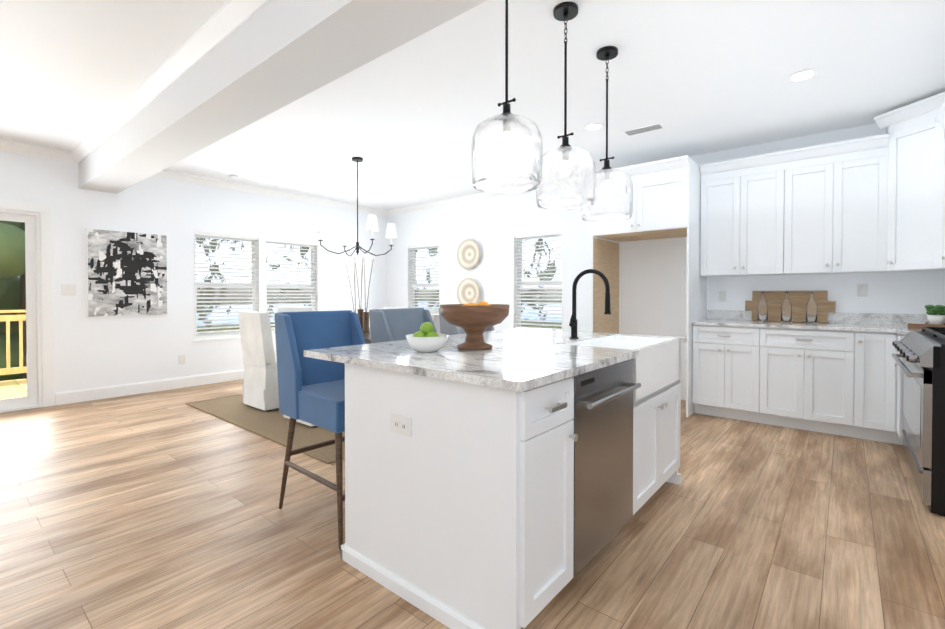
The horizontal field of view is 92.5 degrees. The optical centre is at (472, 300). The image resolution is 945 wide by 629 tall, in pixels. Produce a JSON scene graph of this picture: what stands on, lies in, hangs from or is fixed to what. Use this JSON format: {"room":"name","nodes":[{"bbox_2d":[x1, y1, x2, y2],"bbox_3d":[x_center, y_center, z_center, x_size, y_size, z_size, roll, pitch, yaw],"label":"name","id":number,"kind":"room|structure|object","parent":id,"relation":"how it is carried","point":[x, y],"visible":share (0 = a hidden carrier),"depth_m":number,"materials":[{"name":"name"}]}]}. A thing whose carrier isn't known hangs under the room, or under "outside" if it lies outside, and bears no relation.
{"room":"kitchen","nodes":[
{"label":"kitchen","id":0,"kind":"room"},
{"bbox_2d":[0,151,386,404],"bbox_3d":[-4.454,-0.232,4.913,0.160,2.700,9.200,1,1,40],"label":"wall","id":1,"kind":"structure","parent":0,"point":[92,352],"depth_m":5.56,"materials":[{"name":"white paint"}]},
{"bbox_2d":[0,200,53,412],"bbox_3d":[-5.128,0.069,4.086,0.180,2.120,1.960,1,1,40],"label":"door","id":2,"kind":"structure","parent":1,"relation":"in","point":[36,219],"depth_m":4.72,"materials":[{"name":"white paint"}]},
{"bbox_2d":[0,139,78,163],"bbox_3d":[-5.731,-1.512,3.157,0.085,0.095,4.570,1,1,40],"label":"crown molding","id":3,"kind":"structure","parent":1,"relation":"attached to","point":[32,150],"depth_m":4.66,"materials":[{"name":"white paint"}]},
{"bbox_2d":[61,284,75,294],"bbox_3d":[-4.362,-0.112,4.892,0.009,0.120,0.120,1,1,40],"label":"light switch","id":4,"kind":"object","parent":1,"relation":"attached to","point":[68,289],"depth_m":4.89,"materials":[{"name":"plastic"}]},
{"bbox_2d":[86,228,167,316],"bbox_3d":[-4.013,-0.307,5.288,0.038,0.980,0.760,1,1,40],"label":"picture","id":5,"kind":"object","parent":1,"relation":"attached to","point":[126,273],"visible":0.96,"depth_m":5.25,"materials":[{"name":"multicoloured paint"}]},
{"bbox_2d":[55,369,243,404],"bbox_3d":[-2.998,1.030,6.555,0.016,0.135,4.520,1,1,40],"label":"baseboard","id":6,"kind":"structure","parent":1,"relation":"attached to","point":[75,396],"depth_m":5.40,"materials":[{"name":"white paint"}]},
{"bbox_2d":[179,355,184,363],"bbox_3d":[-3.679,0.750,5.733,0.006,0.115,0.070,1,1,40],"label":"outlet","id":7,"kind":"object","parent":1,"relation":"attached to","point":[181,357],"depth_m":5.73,"materials":[{"name":"plastic"}]},
{"bbox_2d":[193,230,318,341],"bbox_3d":[-3.078,-0.194,6.566,0.178,1.438,1.820,1,1,40],"label":"double window","id":8,"kind":"structure","parent":1,"relation":"in","point":[258,285],"depth_m":6.46,"materials":[{"name":"white paint"}]},
{"bbox_2d":[151,169,385,215],"bbox_3d":[-2.825,-1.557,6.677,0.085,0.095,3.880,1,1,40],"label":"crown molding","id":9,"kind":"structure","parent":1,"relation":"attached to","point":[165,174],"depth_m":6.43,"materials":[{"name":"white paint"}]},
{"bbox_2d":[0,379,944,628],"bbox_3d":[-1.532,1.179,2.518,7.740,0.060,9.200,1,1,40],"label":"floor","id":10,"kind":"structure","parent":0,"point":[156,510],"depth_m":2.20,"materials":[{"name":"brown wood"}]},
{"bbox_2d":[185,393,344,464],"bbox_3d":[-1.186,1.110,5.040,2.838,0.012,2.690,1,1,40],"label":"jute rug","id":11,"kind":"object","parent":10,"relation":"on","point":[272,424],"visible":0.06,"depth_m":4.06,"materials":[{"name":"beige wicker"}]},
{"bbox_2d":[238,311,278,411],"bbox_3d":[-2.078,0.611,4.786,0.488,0.991,0.572,1,1,40],"label":"dining chair","id":12,"kind":"object","parent":11,"relation":"on","point":[260,387],"visible":0.67,"depth_m":4.53,"materials":[{"name":"fabric"}]},
{"bbox_2d":[274,307,312,318],"bbox_3d":[-2.173,0.597,5.816,0.572,0.991,0.488,1,1,40],"label":"dining chair","id":13,"kind":"object","parent":11,"relation":"on","point":[276,310],"depth_m":5.89,"materials":[{"name":"fabric"}]},
{"bbox_2d":[284,415,316,427],"bbox_3d":[-1.431,0.617,4.251,0.488,0.991,0.572,1,1,40],"label":"dining chair","id":14,"kind":"object","parent":11,"relation":"on","point":[304,422],"visible":0.15,"depth_m":4.00,"materials":[{"name":"fabric"}]},
{"bbox_2d":[363,327,370,343],"bbox_3d":[-1.287,0.727,5.086,1.850,0.752,0.980,1,1,40],"label":"dining table","id":15,"kind":"object","parent":11,"relation":"on","point":[367,337],"visible":0.04,"depth_m":4.37,"materials":[{"name":"brown wood"}]},
{"bbox_2d":[345,257,373,331],"bbox_3d":[-1.238,-0.065,5.038,0.460,0.830,0.114,1,1,40],"label":"centrepiece","id":16,"kind":"object","parent":15,"relation":"on","point":[363,316],"visible":0.62,"depth_m":5.01,"materials":[{"name":"brown plant"}]},
{"bbox_2d":[428,308,438,313],"bbox_3d":[-0.496,0.603,5.383,0.488,0.991,0.572,1,1,40],"label":"dining chair","id":17,"kind":"object","parent":11,"relation":"on","point":[434,311],"visible":0.04,"depth_m":5.60,"materials":[{"name":"fabric"}]},
{"bbox_2d":[431,314,440,333],"bbox_3d":[-0.401,0.616,4.353,0.572,0.991,0.488,1,1,40],"label":"dining chair","id":18,"kind":"object","parent":11,"relation":"on","point":[435,319],"depth_m":4.02,"materials":[{"name":"fabric"}]},
{"bbox_2d":[274,310,364,549],"bbox_3d":[-0.701,0.607,2.462,0.667,1.084,0.481,1,1,40],"label":"stool","id":19,"kind":"object","parent":10,"relation":"on","point":[311,390],"visible":0.62,"depth_m":2.45,"materials":[{"name":"blue fabric"}]},
{"bbox_2d":[369,308,436,342],"bbox_3d":[-0.289,0.601,2.975,0.667,1.084,0.481,1,1,40],"label":"stool","id":20,"kind":"object","parent":10,"relation":"on","point":[388,325],"visible":0.04,"depth_m":3.05,"materials":[{"name":"fabric"}]},
{"bbox_2d":[439,308,494,334],"bbox_3d":[0.131,0.594,3.485,0.652,1.084,0.460,1,1,40],"label":"stool","id":21,"kind":"object","parent":10,"relation":"on","point":[446,327],"visible":0.02,"depth_m":3.47,"materials":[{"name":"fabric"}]},
{"bbox_2d":[341,337,686,628],"bbox_3d":[0.380,0.708,2.399,1.000,0.884,1.828,1,1,40],"label":"kitchen island","id":22,"kind":"object","parent":10,"relation":"on","point":[516,478],"depth_m":1.70,"materials":[{"name":"white paint"}]},
{"bbox_2d":[304,329,611,376],"bbox_3d":[0.091,0.248,2.632,0.782,0.030,1.870,1,1,40],"label":"island countertop","id":23,"kind":"structure","parent":22,"relation":"on","point":[391,356],"depth_m":2.16,"materials":[{"name":"white stone"}]},
{"bbox_2d":[406,322,447,351],"bbox_3d":[-0.213,0.171,2.123,0.200,0.136,0.200,1,1,40],"label":"fruit bowl","id":24,"kind":"object","parent":23,"relation":"on","point":[426,338],"visible":1,"depth_m":2.07,"materials":[{"name":"white ceramic"}]},
{"bbox_2d":[440,301,508,349],"bbox_3d":[0.011,0.120,2.236,0.344,0.234,0.344,1,1,40],"label":"pedestal bowl","id":25,"kind":"object","parent":23,"relation":"on","point":[474,321],"visible":1,"depth_m":2.12,"materials":[{"name":"brown wood"}]},
{"bbox_2d":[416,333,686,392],"bbox_3d":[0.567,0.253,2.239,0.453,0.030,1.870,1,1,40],"label":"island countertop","id":26,"kind":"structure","parent":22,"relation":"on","point":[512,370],"depth_m":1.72,"materials":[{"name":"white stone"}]},
{"bbox_2d":[691,324,770,423],"bbox_3d":[2.584,0.682,4.465,0.621,0.884,0.620,1,1,40],"label":"base cabinet","id":27,"kind":"object","parent":10,"relation":"on","point":[731,367],"depth_m":4.22,"materials":[{"name":"white paint"}]},
{"bbox_2d":[767,328,842,435],"bbox_3d":[3.027,0.686,4.099,0.771,0.884,0.620,1,1,40],"label":"base cabinet","id":28,"kind":"object","parent":10,"relation":"on","point":[807,366],"depth_m":3.86,"materials":[{"name":"white paint"}]},
{"bbox_2d":[691,320,925,335],"bbox_3d":[3.088,0.232,3.918,2.087,0.030,0.813,1,1,40],"label":"countertop","id":29,"kind":"structure","parent":28,"relation":"on","point":[899,329],"depth_m":3.94,"materials":[{"name":"white stone"}]},
{"bbox_2d":[745,291,835,323],"bbox_3d":[3.018,0.060,4.339,0.720,0.301,0.237,1,1,40],"label":"cutting board","id":30,"kind":"object","parent":29,"relation":"on","point":[812,307],"visible":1,"depth_m":4.34,"materials":[{"name":"brown wood"}]},
{"bbox_2d":[908,305,944,328],"bbox_3d":[3.632,0.126,3.403,0.300,0.194,0.440,0,1,-25],"label":"potted plant","id":31,"kind":"object","parent":29,"relation":"on","point":[934,319],"visible":1,"depth_m":3.46,"materials":[{"name":"green plant"}]},
{"bbox_2d":[843,328,904,444],"bbox_3d":[3.343,0.690,3.802,0.336,0.884,0.675,1,1,40],"label":"base cabinet","id":32,"kind":"object","parent":10,"relation":"on","point":[872,378],"depth_m":3.60,"materials":[{"name":"white paint"}]},
{"bbox_2d":[892,327,944,515],"bbox_3d":[2.997,0.671,2.715,0.653,0.950,1.152,1,1,40],"label":"range","id":33,"kind":"object","parent":10,"relation":"on","point":[922,355],"visible":1,"depth_m":2.44,"materials":[{"name":"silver metal"}]},
{"bbox_2d":[0,0,944,209],"bbox_3d":[-1.532,-1.591,2.483,7.740,0.080,9.200,1,1,40],"label":"ceiling","id":34,"kind":"structure","parent":0,"point":[693,77],"depth_m":3.24,"materials":[{"name":"white paint"}]},
{"bbox_2d":[229,175,240,179],"bbox_3d":[-3.022,-1.578,5.758,0.235,0.030,0.167,1,1,40],"label":"recessed light","id":35,"kind":"object","parent":34,"relation":"in","point":[235,177],"depth_m":5.77,"materials":[{"name":"white paint"}]},
{"bbox_2d":[71,0,486,193],"bbox_3d":[-1.341,-1.374,2.717,7.420,0.360,0.480,1,1,40],"label":"ceiling beam","id":36,"kind":"structure","parent":34,"relation":"attached to","point":[228,68],"depth_m":2.54,"materials":[{"name":"white paint"}]},
{"bbox_2d":[314,157,396,256],"bbox_3d":[-1.287,-1.044,5.063,0.714,1.080,0.716,0,1,9],"label":"chandelier","id":37,"kind":"object","parent":34,"relation":"hanging from","point":[344,234],"visible":1,"depth_m":5.05,"materials":[{"name":"black metal"}]},
{"bbox_2d":[471,0,542,193],"bbox_3d":[0.151,-1.025,1.999,0.316,1.040,0.316,1,1,40],"label":"pendant light","id":38,"kind":"object","parent":34,"relation":"hanging from","point":[506,151],"visible":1,"depth_m":1.88,"materials":[{"name":"glass"}]},
{"bbox_2d":[536,1,595,209],"bbox_3d":[0.497,-1.030,2.418,0.316,1.040,0.316,1,1,40],"label":"pendant light","id":39,"kind":"object","parent":34,"relation":"hanging from","point":[568,181],"visible":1,"depth_m":2.31,"materials":[{"name":"glass"}]},
{"bbox_2d":[584,123,602,130],"bbox_3d":[1.076,-1.556,4.021,0.168,0.030,0.180,1,1,40],"label":"recessed light","id":40,"kind":"object","parent":34,"relation":"in","point":[592,126],"depth_m":4.07,"materials":[{"name":"white paint"}]},
{"bbox_2d":[581,46,632,221],"bbox_3d":[0.843,-1.036,2.837,0.316,1.040,0.316,1,1,40],"label":"pendant light","id":41,"kind":"object","parent":34,"relation":"hanging from","point":[613,201],"visible":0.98,"depth_m":2.72,"materials":[{"name":"glass"}]},
{"bbox_2d":[622,122,665,135],"bbox_3d":[1.544,-1.557,4.090,0.347,0.030,0.159,1,1,40],"label":"air vent","id":42,"kind":"object","parent":34,"relation":"in","point":[656,126],"depth_m":4.14,"materials":[{"name":"white metal"}]},
{"bbox_2d":[788,69,817,81],"bbox_3d":[2.247,-1.544,3.079,0.163,0.030,0.183,1,1,40],"label":"recessed light","id":43,"kind":"object","parent":34,"relation":"in","point":[802,75],"depth_m":3.12,"materials":[{"name":"white paint"}]},
{"bbox_2d":[387,123,944,399],"bbox_3d":[1.346,-0.246,5.986,7.420,2.700,0.160,1,1,40],"label":"wall","id":44,"kind":"structure","parent":0,"point":[652,284],"depth_m":5.44,"materials":[{"name":"white paint"}]},
{"bbox_2d":[407,242,439,308],"bbox_3d":[-0.795,-0.254,7.742,0.820,1.408,0.178,1,1,40],"label":"window","id":45,"kind":"structure","parent":44,"relation":"in","point":[412,281],"depth_m":7.80,"materials":[{"name":"white paint"}]},
{"bbox_2d":[386,189,535,215],"bbox_3d":[0.050,-1.560,6.881,4.260,0.095,0.085,1,1,40],"label":"crown molding","id":46,"kind":"structure","parent":44,"relation":"attached to","point":[484,195],"depth_m":7.24,"materials":[{"name":"white paint"}]},
{"bbox_2d":[457,239,479,268],"bbox_3d":[-0.053,-0.709,6.986,0.470,0.470,0.043,1,1,40],"label":"wall plate","id":47,"kind":"object","parent":44,"relation":"attached to","point":[468,253],"visible":1,"depth_m":6.99,"materials":[{"name":"beige ceramic"}]},
{"bbox_2d":[457,278,479,303],"bbox_3d":[-0.053,-0.109,6.994,0.470,0.470,0.043,1,1,40],"label":"wall plate","id":48,"kind":"object","parent":44,"relation":"attached to","point":[468,290],"visible":0.96,"depth_m":7.00,"materials":[{"name":"beige ceramic"}]},
{"bbox_2d":[513,230,562,329],"bbox_3d":[0.936,-0.236,6.313,0.830,1.408,0.178,1,1,40],"label":"kitchen window","id":49,"kind":"structure","parent":44,"relation":"in","point":[518,282],"depth_m":6.33,"materials":[{"name":"white paint"}]},
{"bbox_2d":[591,172,662,243],"bbox_3d":[1.746,-0.992,5.045,0.552,0.577,0.760,1,1,40],"label":"upper cabinet","id":50,"kind":"object","parent":44,"relation":"attached to","point":[631,229],"depth_m":4.73,"materials":[{"name":"white paint"}]},
{"bbox_2d":[643,164,698,239],"bbox_3d":[2.080,-0.989,4.770,0.552,0.577,0.760,1,1,40],"label":"upper cabinet","id":51,"kind":"object","parent":44,"relation":"attached to","point":[670,195],"depth_m":4.45,"materials":[{"name":"white paint"}]},
{"bbox_2d":[719,291,725,301],"bbox_3d":[2.655,-0.039,4.800,0.070,0.115,0.006,1,1,40],"label":"outlet","id":52,"kind":"object","parent":44,"relation":"attached to","point":[722,294],"depth_m":4.80,"materials":[{"name":"plastic"}]},
{"bbox_2d":[699,168,746,279],"bbox_3d":[2.593,-0.762,4.621,0.413,1.027,0.340,1,1,40],"label":"upper cabinet","id":53,"kind":"object","parent":44,"relation":"attached to","point":[722,195],"depth_m":4.50,"materials":[{"name":"white paint"}]},
{"bbox_2d":[747,160,794,275],"bbox_3d":[2.844,-0.759,4.414,0.473,1.027,0.340,1,1,40],"label":"upper cabinet","id":54,"kind":"object","parent":44,"relation":"attached to","point":[770,187],"depth_m":4.24,"materials":[{"name":"white paint"}]},
{"bbox_2d":[795,152,842,274],"bbox_3d":[3.115,-0.756,4.189,0.474,1.027,0.340,1,1,40],"label":"upper cabinet","id":55,"kind":"object","parent":44,"relation":"attached to","point":[818,179],"depth_m":4.02,"materials":[{"name":"white paint"}]},
{"bbox_2d":[707,310,944,323],"bbox_3d":[3.331,0.163,4.229,2.064,0.100,0.023,1,1,40],"label":"backsplash","id":56,"kind":"structure","parent":44,"relation":"attached to","point":[832,317],"depth_m":4.10,"materials":[{"name":"white stone"}]},
{"bbox_2d":[857,284,866,296],"bbox_3d":[3.518,-0.088,4.086,0.070,0.115,0.006,1,1,40],"label":"outlet","id":57,"kind":"object","parent":44,"relation":"attached to","point":[861,288],"depth_m":4.08,"materials":[{"name":"plastic"}]},
{"bbox_2d":[843,148,886,273],"bbox_3d":[3.366,-0.754,3.983,0.413,1.027,0.340,1,1,40],"label":"upper cabinet","id":58,"kind":"object","parent":44,"relation":"attached to","point":[873,204],"depth_m":3.84,"materials":[{"name":"white paint"}]},
{"bbox_2d":[875,92,944,272],"bbox_3d":[3.666,-0.880,3.540,0.732,1.290,0.637,1,1,40],"label":"upper cabinet","id":59,"kind":"object","parent":44,"relation":"attached to","point":[909,157],"depth_m":3.57,"materials":[{"name":"white paint"}]},
{"bbox_2d":[943,124,944,271],"bbox_3d":[3.541,-0.743,3.116,0.382,1.027,0.301,1,1,40],"label":"upper cabinet","id":60,"kind":"object","parent":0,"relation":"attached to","point":[943,124],"depth_m":3.33,"materials":[{"name":"white paint"}]},
{"label":"outside","id":61,"kind":"structure","parent":0,"visible":0},
{"bbox_2d":[0,310,26,398],"bbox_3d":[-5.965,0.648,5.271,2.590,1.110,5.490,1,1,40],"label":"deck","id":62,"kind":"object","parent":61,"point":[16,386],"depth_m":6.43,"materials":[{"name":"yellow wood"}]},
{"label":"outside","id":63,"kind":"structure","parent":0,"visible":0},
{"bbox_2d":[0,221,26,380],"bbox_3d":[-7.862,-0.423,8.322,4.040,5.035,15.000,1,1,40],"label":"trees","id":64,"kind":"object","parent":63,"point":[14,266],"depth_m":7.73,"materials":[{"name":"green plant"}]},
{"bbox_2d":[19,237,310,333],"bbox_3d":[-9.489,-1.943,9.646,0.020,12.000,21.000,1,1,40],"label":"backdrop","id":65,"kind":"structure","parent":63,"point":[231,263],"depth_m":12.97,"materials":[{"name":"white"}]},
{"bbox_2d":[415,237,561,327],"bbox_3d":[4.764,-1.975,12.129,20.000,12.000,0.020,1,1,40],"label":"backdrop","id":66,"kind":"structure","parent":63,"point":[541,261],"depth_m":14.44,"materials":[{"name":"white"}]}
]}

